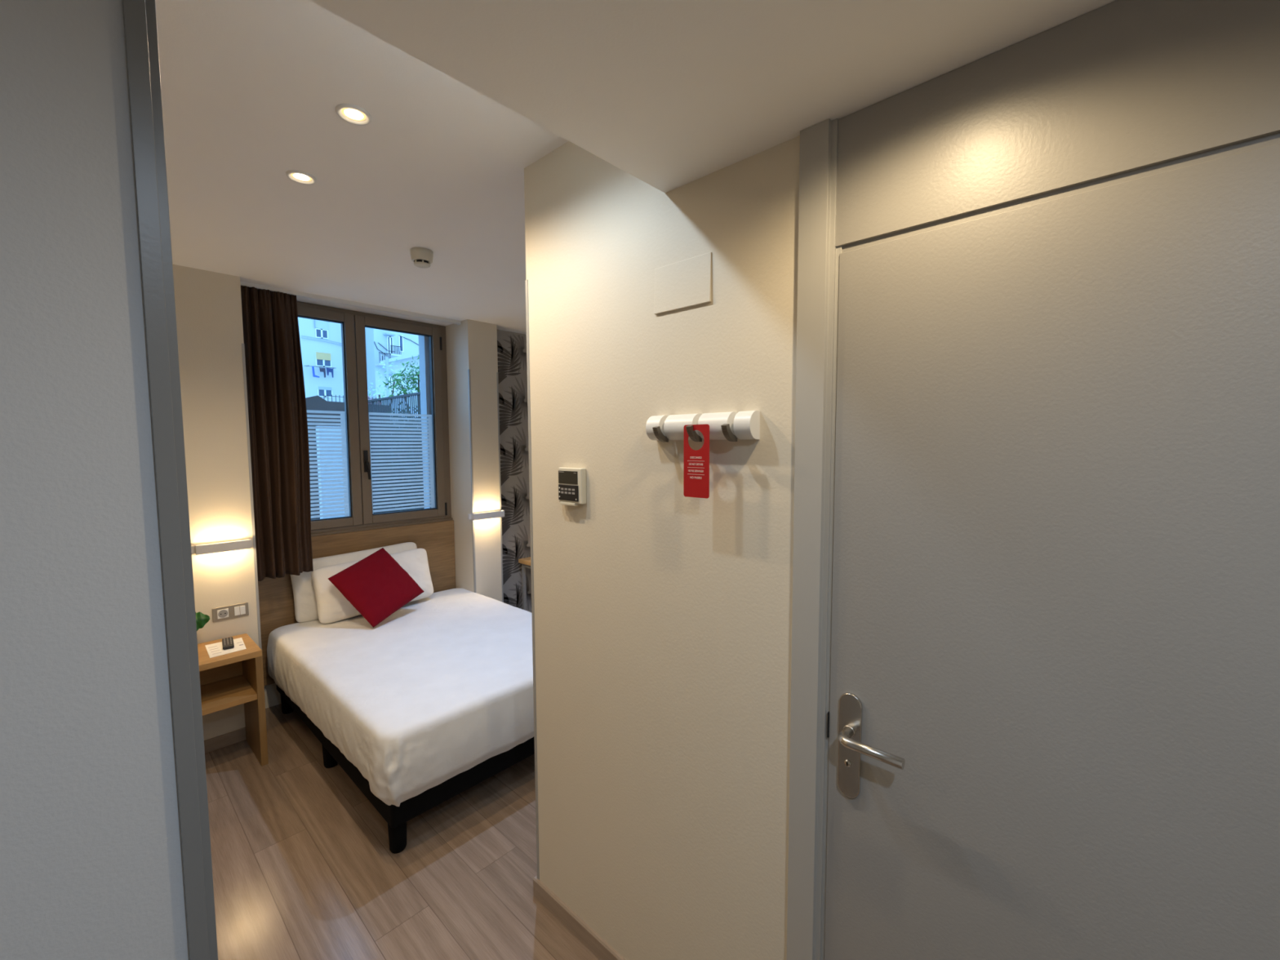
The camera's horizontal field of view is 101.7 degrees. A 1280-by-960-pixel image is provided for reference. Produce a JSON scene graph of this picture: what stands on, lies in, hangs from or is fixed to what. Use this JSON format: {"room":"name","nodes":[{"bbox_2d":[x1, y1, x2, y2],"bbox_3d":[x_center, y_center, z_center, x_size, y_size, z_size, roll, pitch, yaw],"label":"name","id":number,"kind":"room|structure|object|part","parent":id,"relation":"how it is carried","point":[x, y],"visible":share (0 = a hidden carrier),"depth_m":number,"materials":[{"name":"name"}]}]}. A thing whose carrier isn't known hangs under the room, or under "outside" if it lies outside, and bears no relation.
{"room":"hotel room","nodes":[
{"label":"hotel room","id":0,"kind":"room"},
{"bbox_2d":[0,0,189,959],"bbox_3d":[-1.006,0.502,0.123,0.100,2.290,1.360,3,5,43],"label":"wall partition","id":1,"kind":"structure","parent":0,"point":[91,864],"depth_m":0.51,"materials":[{"name":"grey paint"}]},
{"bbox_2d":[122,0,217,959],"bbox_3d":[-0.539,0.465,0.628,0.118,2.290,0.026,3,5,43],"label":"door frame","id":2,"kind":"structure","parent":1,"relation":"attached to","point":[140,19],"depth_m":0.56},
{"bbox_2d":[172,264,258,740],"bbox_3d":[-3.014,0.217,2.369,0.503,2.562,1.960,3,5,43],"label":"wall pier","id":3,"kind":"object","parent":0,"point":[209,313],"visible":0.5,"depth_m":2.79,"materials":[{"name":"beige paint"}]},
{"bbox_2d":[191,538,252,555],"bbox_3d":[-2.242,0.357,2.799,0.062,0.048,0.262,3,5,43],"label":"wall lamp","id":4,"kind":"object","parent":3,"relation":"attached to","point":[205,548],"visible":0.92,"depth_m":2.77,"materials":[{"name":"metal"}]},
{"bbox_2d":[204,727,245,753],"bbox_3d":[-2.819,1.473,2.282,0.012,0.067,1.960,3,5,43],"label":"baseboard","id":5,"kind":"structure","parent":3,"relation":"attached to","point":[213,744],"depth_m":2.86,"materials":[{"name":"beige wood"}]},
{"bbox_2d":[212,602,248,622],"bbox_3d":[-2.243,0.724,2.857,0.013,0.074,0.157,3,5,43],"label":"socket plate","id":6,"kind":"object","parent":3,"relation":"attached to","point":[235,611],"visible":1,"depth_m":2.85,"materials":[{"name":"white plastic"}]},
{"bbox_2d":[217,608,228,618],"bbox_3d":[-2.264,0.726,2.830,0.003,0.048,0.048,3,5,43],"label":"socket","id":7,"kind":"object","parent":6,"relation":"attached to","point":[222,613],"depth_m":2.83,"materials":[{"name":"white plastic"}]},
{"bbox_2d":[241,343,262,649],"bbox_3d":[-2.169,0.320,2.927,0.012,2.138,0.012,3,5,43],"label":"trim","id":8,"kind":"structure","parent":3,"relation":"attached to","point":[242,344],"depth_m":2.91,"materials":[{"name":"metal"}]},
{"bbox_2d":[264,683,280,708],"bbox_3d":[-2.010,0.870,3.740,0.180,1.060,1.340,3,5,43],"label":"wall","id":9,"kind":"structure","parent":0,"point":[272,696],"depth_m":3.29,"materials":[{"name":"beige paint"}]},
{"bbox_2d":[257,520,456,685],"bbox_3d":[-1.925,0.799,3.657,0.026,0.892,1.334,3,5,43],"label":"headboard","id":10,"kind":"object","parent":9,"relation":"attached to","point":[276,597],"visible":0.29,"depth_m":3.60,"materials":[{"name":"brown wood"}]},
{"bbox_2d":[297,301,453,536],"bbox_3d":[-1.955,-0.394,3.596,0.134,1.520,1.340,3,5,43],"label":"window","id":11,"kind":"structure","parent":9,"relation":"attached to","point":[355,421],"depth_m":3.66,"materials":[{"name":"brown wood"}]},
{"bbox_3d":[-2.180,-0.390,3.373,0.056,1.441,0.649,3,5,43],"label":"sash","id":12,"kind":"part","parent":11,"relation":"part of","materials":[{"name":"brown metal"}]},
{"bbox_3d":[-1.893,-0.105,3.622,0.053,0.201,0.030,3,5,43],"label":"sash handle","id":13,"kind":"part","parent":11,"relation":"part of","materials":[{"name":"black plastic"}]},
{"bbox_3d":[-1.943,0.351,3.640,0.021,0.028,1.340,3,5,43],"label":"sill","id":14,"kind":"part","parent":11,"relation":"part of","materials":[{"name":"brown wood"}]},
{"bbox_3d":[-1.751,-0.424,3.836,0.056,1.441,0.607,3,5,43],"label":"sash","id":15,"kind":"part","parent":11,"relation":"part of","materials":[{"name":"brown metal"}]},
{"bbox_2d":[155,0,568,334],"bbox_3d":[-1.043,-1.112,2.452,3.170,0.060,5.140,3,5,43],"label":"ceiling","id":16,"kind":"structure","parent":0,"point":[251,91],"depth_m":1.69,"materials":[{"name":"paint"}]},
{"bbox_2d":[285,169,316,184],"bbox_3d":[-1.153,-1.030,1.776,0.088,0.007,0.088,3,5,43],"label":"recessed light","id":17,"kind":"object","parent":16,"relation":"in","point":[299,176],"visible":1,"depth_m":1.77,"materials":[{"name":"white plastic"}]},
{"bbox_2d":[240,280,461,324],"bbox_3d":[-1.792,-1.132,3.390,0.036,0.024,1.332,3,5,43],"label":"track","id":18,"kind":"object","parent":16,"relation":"attached to","point":[300,294],"visible":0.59,"depth_m":3.31,"materials":[{"name":"white plastic"}]},
{"bbox_2d":[240,285,313,581],"bbox_3d":[-2.126,-0.257,3.071,0.094,1.674,0.309,3,5,41],"label":"curtain","id":19,"kind":"object","parent":18,"relation":"hanging from","point":[277,402],"visible":0.98,"depth_m":3.06,"materials":[{"name":"brown fabric"}]},
{"bbox_2d":[335,103,371,125],"bbox_3d":[-0.790,-1.008,1.440,0.088,0.007,0.088,3,5,43],"label":"recessed light","id":20,"kind":"object","parent":16,"relation":"in","point":[351,113],"visible":1,"depth_m":1.44,"materials":[{"name":"white plastic"}]},
{"bbox_2d":[409,247,433,268],"bbox_3d":[-1.032,-1.047,2.468,0.100,0.072,0.100,3,5,43],"label":"smoke detector","id":21,"kind":"object","parent":16,"relation":"attached to","point":[422,257],"visible":1,"depth_m":2.44,"materials":[{"name":"beige plastic"}]},
{"bbox_2d":[204,703,599,959],"bbox_3d":[-0.072,1.571,1.753,5.780,0.080,5.140,3,5,43],"label":"floor","id":22,"kind":"structure","parent":0,"point":[304,867],"depth_m":2.04,"materials":[{"name":"brown wood"}]},
{"bbox_2d":[197,633,268,766],"bbox_3d":[-2.211,1.176,2.642,0.357,0.605,0.444,3,5,43],"label":"nightstand","id":23,"kind":"object","parent":22,"relation":"on","point":[229,680],"visible":0.46,"depth_m":2.69,"materials":[{"name":"brown wood"}]},
{"bbox_2d":[195,612,209,631],"bbox_3d":[-2.316,0.753,2.568,0.205,0.248,0.234,0,4,4],"label":"potted plant","id":24,"kind":"object","parent":23,"relation":"on","point":[202,620],"visible":0.09,"depth_m":2.66,"materials":[{"name":"green plant"}]},
{"bbox_3d":[-2.338,0.992,2.746,0.015,0.192,0.384,3,5,43],"label":"panel","id":25,"kind":"part","parent":23,"relation":"part of","materials":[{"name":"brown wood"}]},
{"bbox_2d":[204,637,246,657],"bbox_3d":[-2.144,0.867,2.703,0.227,0.001,0.165,3,5,43],"label":"paper sheet","id":26,"kind":"object","parent":23,"relation":"on","point":[214,650],"visible":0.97,"depth_m":2.68,"materials":[{"name":"grey paper"}]},
{"bbox_2d":[222,636,234,649],"bbox_3d":[-2.160,0.855,2.732,0.046,0.019,0.155,-4,5,-40],"label":"remote control","id":27,"kind":"object","parent":26,"relation":"on","point":[228,642],"visible":1,"depth_m":2.71,"materials":[{"name":"black plastic"}]},
{"bbox_2d":[200,674,257,715],"bbox_3d":[-2.213,1.109,2.639,0.353,0.028,0.384,3,5,43],"label":"shelf","id":28,"kind":"object","parent":23,"relation":"attached to","point":[220,693],"depth_m":2.68,"materials":[{"name":"brown wood"}]},
{"bbox_3d":[-2.071,1.179,2.795,0.357,0.575,0.030,3,5,43],"label":"panel","id":29,"kind":"part","parent":23,"relation":"part of","materials":[{"name":"brown wood"}]},
{"bbox_2d":[266,588,534,853],"bbox_3d":[-1.191,1.174,3.091,1.833,0.535,1.352,3,5,43],"label":"bed","id":30,"kind":"object","parent":22,"relation":"on","point":[424,705],"visible":0.84,"depth_m":2.46,"materials":[{"name":"white fabric"}]},
{"bbox_3d":[-2.180,1.367,3.226,0.072,0.140,0.072,3,5,43],"label":"leg","id":31,"kind":"part","parent":30,"relation":"part of","materials":[{"name":"black fabric"}]},
{"bbox_3d":[-1.596,1.403,2.688,0.072,0.140,0.072,3,5,43],"label":"leg","id":32,"kind":"part","parent":30,"relation":"part of","materials":[{"name":"black wood"}]},
{"bbox_2d":[290,542,417,622],"bbox_3d":[-1.901,0.679,3.553,0.139,0.413,0.814,4,6,44],"label":"pillow","id":33,"kind":"object","parent":30,"relation":"on","point":[304,597],"visible":0.19,"depth_m":3.30,"materials":[{"name":"white fabric"}]},
{"bbox_2d":[311,548,433,623],"bbox_3d":[-1.767,0.695,3.502,0.196,0.371,0.747,4,6,44],"label":"pillow","id":34,"kind":"object","parent":30,"relation":"on","point":[332,606],"visible":0.5,"depth_m":3.30,"materials":[{"name":"white fabric"}]},
{"bbox_2d":[328,547,424,627],"bbox_3d":[-1.672,0.674,3.331,0.290,0.412,0.484,2,4,25],"label":"cushion","id":35,"kind":"object","parent":30,"relation":"on","point":[377,586],"visible":1,"depth_m":3.27,"materials":[{"name":"fabric"}]},
{"bbox_3d":[-0.990,1.439,2.129,0.072,0.140,0.072,3,5,43],"label":"leg","id":36,"kind":"part","parent":30,"relation":"part of","materials":[{"name":"black fabric"}]},
{"bbox_2d":[518,556,530,610],"bbox_3d":[-0.494,0.991,4.575,0.532,0.686,0.974,3,5,43],"label":"desk","id":37,"kind":"object","parent":22,"relation":"on","point":[526,562],"visible":0.16,"depth_m":4.38,"materials":[{"name":"brown wood"}]},
{"bbox_3d":[-0.977,1.021,4.402,0.025,0.655,0.025,3,5,43],"label":"leg","id":38,"kind":"part","parent":37,"relation":"part of","materials":[{"name":"metal"}]},
{"bbox_2d":[417,335,431,508],"bbox_3d":[-2.045,-0.410,3.678,0.100,1.502,1.340,3,5,43],"label":"wall","id":39,"kind":"structure","parent":0,"point":[424,345],"depth_m":4.04,"materials":[{"name":"white paint"}]},
{"bbox_2d":[445,319,502,601],"bbox_3d":[-1.358,0.084,4.158,0.503,2.562,0.243,3,5,43],"label":"wall","id":40,"kind":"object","parent":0,"point":[472,344],"visible":0.57,"depth_m":3.98,"materials":[{"name":"beige paint"}]},
{"bbox_2d":[467,368,475,592],"bbox_3d":[-1.255,0.249,3.915,0.012,2.133,0.012,3,5,43],"label":"trim","id":41,"kind":"structure","parent":40,"relation":"attached to","point":[468,370],"depth_m":3.89,"materials":[{"name":"metal"}]},
{"bbox_2d":[467,510,504,519],"bbox_3d":[-1.162,0.266,3.965,0.062,0.048,0.292,3,5,43],"label":"wall lamp","id":42,"kind":"object","parent":40,"relation":"attached to","point":[485,515],"visible":1,"depth_m":3.93,"materials":[{"name":"metal"}]},
{"bbox_2d":[497,329,531,612],"bbox_3d":[-0.867,0.037,4.793,0.361,2.562,1.357,3,5,43],"label":"wall","id":43,"kind":"structure","parent":0,"point":[511,346],"depth_m":4.33,"materials":[{"name":"paper"}]},
{"bbox_2d":[496,372,503,602],"bbox_3d":[-1.095,0.236,4.087,0.012,2.133,0.012,3,5,43],"label":"trim","id":44,"kind":"structure","parent":43,"relation":"attached to","point":[496,372],"depth_m":4.07,"materials":[{"name":"metal"}]},
{"bbox_2d":[524,135,799,959],"bbox_3d":[0.842,0.196,2.417,0.983,2.562,2.537,3,5,43],"label":"wall","id":45,"kind":"structure","parent":0,"point":[663,615],"depth_m":1.42,"materials":[{"name":"beige paint"}]},
{"bbox_2d":[524,280,539,879],"bbox_3d":[-0.373,0.391,1.831,0.012,2.133,0.012,3,5,43],"label":"trim","id":46,"kind":"structure","parent":45,"relation":"attached to","point":[526,281],"depth_m":1.82,"materials":[{"name":"metal"}]},
{"bbox_2d":[558,466,586,506],"bbox_3d":[-0.214,0.020,1.632,0.113,0.117,0.026,3,5,43],"label":"thermostat","id":47,"kind":"object","parent":45,"relation":"attached to","point":[571,481],"visible":1,"depth_m":1.61,"materials":[{"name":"beige plastic"}]},
{"bbox_3d":[-0.224,0.040,1.629,0.093,0.049,0.004,3,5,43],"label":"keypad panel","id":48,"kind":"part","parent":47,"relation":"part of","materials":[{"name":"black plastic"}]},
{"bbox_2d":[533,875,625,959],"bbox_3d":[-0.021,1.510,1.574,0.995,0.067,0.012,3,5,43],"label":"baseboard","id":49,"kind":"structure","parent":45,"relation":"attached to","point":[590,939],"depth_m":1.75,"materials":[{"name":"beige wood"}]},
{"bbox_2d":[653,252,711,314],"bbox_3d":[0.104,-0.492,1.313,0.179,0.117,0.007,3,5,43],"label":"access cover","id":50,"kind":"object","parent":45,"relation":"attached to","point":[686,283],"visible":1,"depth_m":1.30,"materials":[{"name":"beige paint"}]},
{"bbox_2d":[645,410,759,442],"bbox_3d":[0.135,-0.128,1.268,0.311,0.070,0.070,3,5,43],"label":"hook rail","id":51,"kind":"object","parent":45,"relation":"attached to","point":[731,426],"visible":0.99,"depth_m":1.24,"materials":[{"name":"white plastic"}]},
{"bbox_2d":[683,424,709,498],"bbox_3d":[0.134,-0.045,1.242,0.075,0.174,0.002,3,5,43],"label":"sign","id":52,"kind":"object","parent":51,"relation":"hanging from","point":[696,463],"visible":1,"depth_m":1.24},
{"bbox_2d":[309,0,1116,192],"bbox_3d":[1.081,-0.849,0.505,2.610,0.332,5.140,3,5,43],"label":"ceiling","id":53,"kind":"structure","parent":0,"point":[672,95],"depth_m":0.86,"materials":[{"name":"paint"}]},
{"label":"outside","id":54,"kind":"structure","parent":0,"visible":0},
{"bbox_3d":[-20.133,0.359,25.488,55.940,0.200,22.000,3,5,43],"label":"ground","id":55,"kind":"structure","parent":54,"visible":0},
{"bbox_2d":[297,317,344,402],"bbox_3d":[-25.125,-13.586,35.245,6.165,26.300,11.050,3,5,43],"label":"apartment building","id":56,"kind":"structure","parent":55,"relation":"on","point":[321,344],"depth_m":35.19,"materials":[{"name":"paint"}]},
{"bbox_3d":[-21.462,-9.861,35.134,0.012,0.520,0.670,3,5,43],"label":"pane","id":57,"kind":"part","parent":56,"relation":"part of","materials":[{"name":"clear glass"}]},
{"bbox_3d":[-21.428,-8.141,35.282,0.012,0.842,0.845,3,5,43],"label":"pane","id":58,"kind":"part","parent":56,"relation":"part of","materials":[{"name":"clear glass"}]},
{"bbox_2d":[315,351,331,360],"bbox_3d":[-21.388,-8.359,35.229,0.040,0.480,0.885,3,5,43],"label":"blind","id":59,"kind":"object","parent":56,"relation":"hanging from","point":[320,356],"depth_m":35.22,"materials":[{"name":"beige fabric"}]},
{"bbox_3d":[-21.418,-5.983,35.434,0.012,0.590,0.795,3,5,43],"label":"pane","id":60,"kind":"part","parent":56,"relation":"part of","materials":[{"name":"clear glass"}]},
{"bbox_3d":[-21.487,-7.560,34.937,0.460,0.063,1.876,3,5,43],"label":"clothes line","id":61,"kind":"object","parent":56,"relation":"attached to","visible":0},
{"bbox_2d":[311,366,319,377],"bbox_3d":[-21.534,-7.173,34.608,0.030,0.712,0.412,3,5,43],"label":"towel","id":62,"kind":"object","parent":61,"relation":"hanging from","point":[313,367],"visible":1,"depth_m":34.52,"materials":[{"name":"fabric"}]},
{"bbox_2d":[319,368,325,377],"bbox_3d":[-21.259,-7.189,34.906,0.030,0.650,0.350,3,5,43],"label":"trousers","id":63,"kind":"object","parent":61,"relation":"hanging from","point":[322,370],"visible":1,"depth_m":34.95,"materials":[{"name":"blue fabric"}]},
{"bbox_2d":[325,367,333,377],"bbox_3d":[-20.962,-7.251,35.224,0.030,0.625,0.425,3,5,43],"label":"skirt","id":64,"kind":"object","parent":61,"relation":"hanging from","point":[328,370],"visible":1,"depth_m":35.20,"materials":[{"name":"blue fabric"}]},
{"bbox_2d":[315,426,344,519],"bbox_3d":[-3.498,0.463,6.057,0.100,2.160,0.360,3,5,43],"label":"screen","id":65,"kind":"object","parent":55,"relation":"on","point":[316,426],"visible":0.21,"depth_m":5.92,"materials":[{"name":"white metal"}]},
{"bbox_2d":[305,394,391,519],"bbox_3d":[-5.074,0.050,7.976,0.250,2.730,2.400,3,5,43],"label":"window blind","id":66,"kind":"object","parent":55,"relation":"on","point":[315,402],"depth_m":7.95,"materials":[{"name":"metal"}]},
{"bbox_3d":[-4.600,-1.283,8.367,0.010,0.130,0.880,3,5,43],"label":"railing","id":67,"kind":"part","parent":66,"relation":"part of","materials":[{"name":"metal"}]},
{"bbox_2d":[368,357,416,403],"bbox_3d":[-6.062,-0.958,12.841,0.657,4.075,1.160,3,5,43],"label":"shrub","id":68,"kind":"object","parent":55,"relation":"on","point":[395,377],"visible":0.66,"depth_m":12.62,"materials":[{"name":"green plant"}]},
{"bbox_2d":[364,327,422,462],"bbox_3d":[-15.278,-13.912,39.239,2.400,26.300,9.703,3,5,43],"label":"balcony building","id":69,"kind":"structure","parent":55,"relation":"on","point":[380,344],"depth_m":36.43,"materials":[{"name":"white concrete"}]},
{"bbox_3d":[-17.402,-8.306,35.570,0.040,0.729,0.784,3,5,43],"label":"balcony railing","id":70,"kind":"part","parent":69,"relation":"part of","materials":[{"name":"metal"}]},
{"bbox_3d":[-17.503,-9.410,36.505,0.012,1.155,0.300,3,5,43],"label":"pane","id":71,"kind":"part","parent":69,"relation":"part of","materials":[{"name":"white glass"}]},
{"bbox_3d":[-16.898,-8.998,36.072,0.040,0.562,0.712,3,5,43],"label":"balcony railing","id":72,"kind":"part","parent":69,"relation":"part of","materials":[{"name":"metal"}]},
{"bbox_3d":[-16.989,-9.689,37.045,0.012,1.060,0.205,3,5,43],"label":"pane","id":73,"kind":"part","parent":69,"relation":"part of","materials":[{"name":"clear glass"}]},
{"bbox_2d":[368,391,424,513],"bbox_3d":[-3.342,0.151,7.240,3.000,2.615,0.030,3,5,43],"label":"iron fence","id":74,"kind":"object","parent":55,"relation":"on","point":[387,405],"visible":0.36,"depth_m":7.22,"materials":[{"name":"grey metal"}]},
{"bbox_3d":[-3.347,-0.856,7.170,3.000,0.595,0.030,3,5,43],"label":"rail","id":75,"kind":"part","parent":74,"relation":"part of","materials":[{"name":"metal"}]},
{"bbox_2d":[379,351,419,399],"bbox_3d":[-13.491,-3.858,30.267,1.260,7.481,2.708,3,5,43],"label":"canopy","id":76,"kind":"object","parent":55,"relation":"on","point":[406,357],"visible":0.41,"depth_m":29.42,"materials":[{"name":"white metal"}]},
{"bbox_3d":[-13.948,-3.407,28.958,0.120,6.769,0.120,3,5,43],"label":"post","id":77,"kind":"part","parent":76,"relation":"part of","materials":[{"name":"white metal"}]},
{"bbox_2d":[376,401,423,512],"bbox_3d":[-2.961,0.032,7.404,3.194,2.416,0.711,3,5,43],"label":"window shutter","id":78,"kind":"object","parent":55,"relation":"on","point":[402,402],"visible":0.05,"depth_m":7.77,"materials":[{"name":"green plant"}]},
{"bbox_2d":[382,355,420,427],"bbox_3d":[-5.409,-1.163,12.620,0.923,4.511,1.364,3,5,43],"label":"tree","id":79,"kind":"object","parent":55,"relation":"on","point":[413,379],"visible":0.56,"depth_m":12.38,"materials":[{"name":"green plant"}]},
{"bbox_3d":[-5.416,-2.673,12.514,0.923,1.483,1.364,3,5,43],"label":"crown","id":80,"kind":"part","parent":79,"relation":"part of","materials":[{"name":"green plant"}]},
{"bbox_3d":[1.528,0.487,0.168,1.140,2.290,0.080,3,5,43],"label":"wall","id":81,"kind":"structure","parent":0,"visible":0},
{"bbox_2d":[786,0,1279,959],"bbox_3d":[0.702,0.445,0.833,0.976,2.290,0.122,3,5,43],"label":"door","id":82,"kind":"structure","parent":81,"relation":"in","point":[1034,712],"depth_m":0.84,"materials":[{"name":"grey paint"}]},
{"bbox_3d":[0.391,0.424,1.151,0.084,2.290,0.075,3,5,43],"label":"frame","id":83,"kind":"part","parent":82,"relation":"part of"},
{"bbox_3d":[0.410,0.523,1.122,0.003,0.055,0.023,3,5,43],"label":"strike plate","id":84,"kind":"part","parent":82,"relation":"part of","materials":[{"name":"silver metal"}]},
{"bbox_3d":[0.436,0.551,1.083,0.046,0.222,0.008,3,5,43],"label":"handle plate","id":85,"kind":"part","parent":82,"relation":"part of","materials":[{"name":"metal"}]},
{"bbox_3d":[0.453,0.523,1.023,0.129,0.024,0.054,3,5,43],"label":"handle lever","id":86,"kind":"part","parent":82,"relation":"part of","materials":[{"name":"metal"}]},
{"bbox_3d":[0.718,-0.569,0.784,0.851,0.262,0.060,3,5,43],"label":"transom panel","id":87,"kind":"part","parent":82,"relation":"part of","materials":[{"name":"grey paint"}]}
]}

